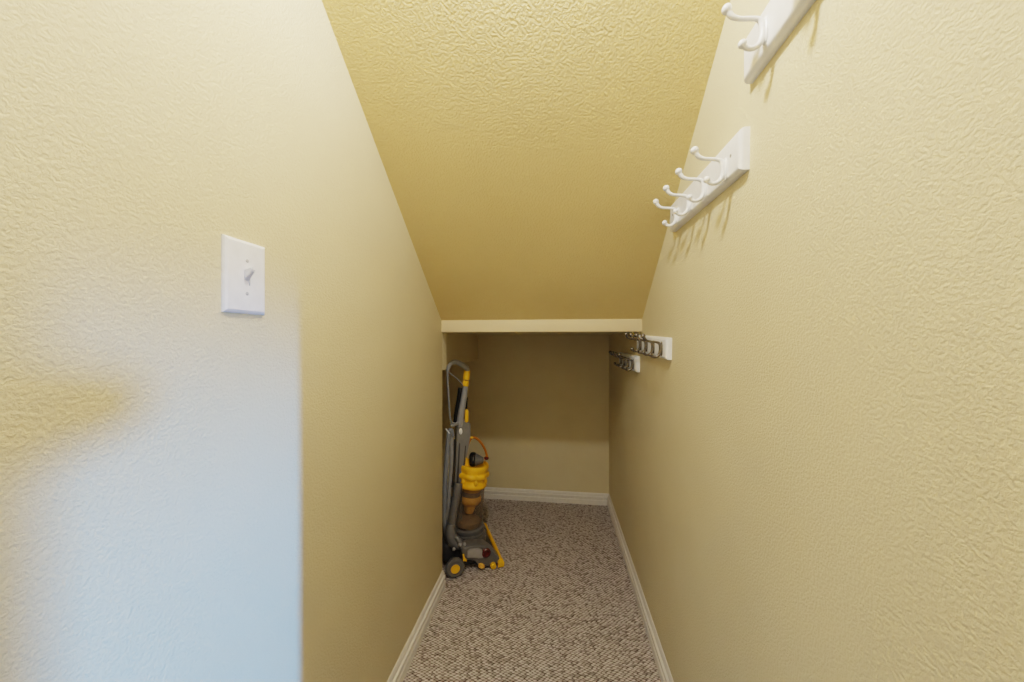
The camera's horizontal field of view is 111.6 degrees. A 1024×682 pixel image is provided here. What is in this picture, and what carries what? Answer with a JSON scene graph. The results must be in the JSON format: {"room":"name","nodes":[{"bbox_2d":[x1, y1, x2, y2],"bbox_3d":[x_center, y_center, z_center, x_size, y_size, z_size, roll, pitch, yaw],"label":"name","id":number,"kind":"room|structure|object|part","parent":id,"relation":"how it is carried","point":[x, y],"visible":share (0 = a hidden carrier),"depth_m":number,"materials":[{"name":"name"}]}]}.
{"room":"under-stairs closet","nodes":[
{"label":"under-stairs closet","id":0,"kind":"room"},
{"bbox_2d":[0,0,477,681],"bbox_3d":[-0.698,-0.198,0.805,0.610,2.524,3.220,0,0,7],"label":"wall","id":1,"kind":"structure","parent":0,"point":[191,490],"depth_m":0.49,"materials":[{"name":"beige paint"}]},
{"bbox_2d":[221,234,264,314],"bbox_3d":[-0.414,-0.100,0.548,0.018,0.114,0.074,0,0,7],"label":"light switch","id":2,"kind":"object","parent":1,"relation":"attached to","point":[242,262],"visible":1,"depth_m":0.54,"materials":[{"name":"white plastic"}]},
{"bbox_2d":[387,570,445,681],"bbox_3d":[-0.437,1.027,0.387,0.014,0.073,2.255,0,0,7],"label":"baseboard","id":3,"kind":"structure","parent":1,"relation":"attached to","point":[405,659],"depth_m":1.21,"materials":[{"name":"white paint"}]},
{"bbox_2d":[441,319,641,331],"bbox_3d":[0.110,-0.063,1.455,0.828,0.051,0.040,0,0,7],"label":"trim","id":4,"kind":"structure","parent":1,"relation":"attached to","point":[553,325],"depth_m":1.43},
{"bbox_2d":[442,335,608,493],"bbox_3d":[-0.026,0.151,2.393,1.538,1.824,0.100,0,0,7],"label":"wall","id":5,"kind":"structure","parent":0,"point":[538,405],"depth_m":2.32,"materials":[{"name":"beige paint"}]},
{"bbox_2d":[447,485,608,505],"bbox_3d":[-0.034,1.027,2.337,1.337,0.073,0.014,0,0,7],"label":"baseboard","id":6,"kind":"structure","parent":5,"relation":"attached to","point":[587,498],"depth_m":2.30,"materials":[{"name":"white paint"}]},
{"bbox_2d":[322,0,729,319],"bbox_3d":[-0.029,-0.774,0.375,0.828,1.372,2.337,0,0,7],"label":"ceiling","id":7,"kind":"structure","parent":0,"point":[526,149],"depth_m":0.89,"materials":[{"name":"beige paint"}]},
{"bbox_2d":[403,497,660,681],"bbox_3d":[0.295,1.094,0.729,2.800,0.060,3.320,0,0,7],"label":"floor","id":8,"kind":"structure","parent":0,"point":[562,606],"depth_m":1.37,"materials":[{"name":"carpet"}]},
{"bbox_2d":[442,360,504,577],"bbox_3d":[-0.222,0.577,1.762,0.281,0.973,0.378,0,0,-17],"label":"vacuum cleaner","id":9,"kind":"object","parent":8,"relation":"on","point":[464,535],"visible":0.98,"depth_m":1.69,"materials":[{"name":"grey plastic"}]},
{"bbox_3d":[-0.277,0.273,1.692,0.086,0.269,0.012,0,0,-30],"label":"power cord","id":10,"kind":"part","parent":9,"relation":"part of","materials":[{"name":"grey plastic"}]},
{"bbox_3d":[-0.199,0.656,1.771,0.167,0.168,0.167,0,0,-17],"label":"cyclone crown","id":11,"kind":"part","parent":9,"relation":"part of","materials":[{"name":"yellow plastic"}]},
{"bbox_3d":[-0.168,0.980,1.605,0.080,0.052,0.012,0,0,-17],"label":"panel","id":12,"kind":"part","parent":9,"relation":"part of","materials":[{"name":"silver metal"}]},
{"bbox_3d":[-0.183,0.545,1.762,0.134,0.130,0.018,0,0,-20],"label":"bin handle","id":13,"kind":"part","parent":9,"relation":"part of","materials":[{"name":"orange plastic"}]},
{"bbox_2d":[446,332,629,334],"bbox_3d":[-0.087,-0.114,1.920,1.338,0.149,0.853,0,0,7],"label":"ceiling","id":14,"kind":"structure","parent":0,"point":[469,333],"depth_m":1.83,"materials":[{"name":"beige paint"}]},
{"bbox_2d":[609,0,1023,681],"bbox_3d":[0.475,-0.198,0.655,0.100,2.524,3.220,0,0,7],"label":"wall","id":15,"kind":"structure","parent":0,"point":[821,479],"depth_m":0.42,"materials":[{"name":"beige paint"}]},
{"bbox_2d":[609,351,639,371],"bbox_3d":[0.508,0.088,1.621,0.081,0.078,0.385,0,1,7],"label":"hook rail","id":16,"kind":"object","parent":15,"relation":"attached to","point":[632,362],"visible":1,"depth_m":1.52,"materials":[{"name":"white paint"}]},
{"bbox_2d":[607,495,673,681],"bbox_3d":[0.491,1.027,1.228,0.014,0.073,2.079,0,0,7],"label":"baseboard","id":17,"kind":"structure","parent":15,"relation":"attached to","point":[664,672],"depth_m":1.34,"materials":[{"name":"white paint"}]},
{"bbox_2d":[624,332,671,359],"bbox_3d":[0.457,0.011,1.224,0.081,0.089,0.387,0,0,7],"label":"hook rail","id":18,"kind":"object","parent":15,"relation":"attached to","point":[652,346],"visible":1,"depth_m":1.12,"materials":[{"name":"white paint"}]},
{"bbox_2d":[653,126,749,231],"bbox_3d":[0.404,-0.342,0.810,0.081,0.081,0.385,0,1,7],"label":"hook rail","id":19,"kind":"object","parent":15,"relation":"attached to","point":[733,161],"visible":1,"depth_m":0.71,"materials":[{"name":"white paint"}]},
{"bbox_2d":[721,0,815,83],"bbox_3d":[0.354,-0.487,0.420,0.081,0.078,0.385,0,0,7],"label":"hook rail","id":20,"kind":"object","parent":15,"relation":"attached to","point":[779,18],"visible":1,"depth_m":0.53,"materials":[{"name":"white paint"}]}
]}

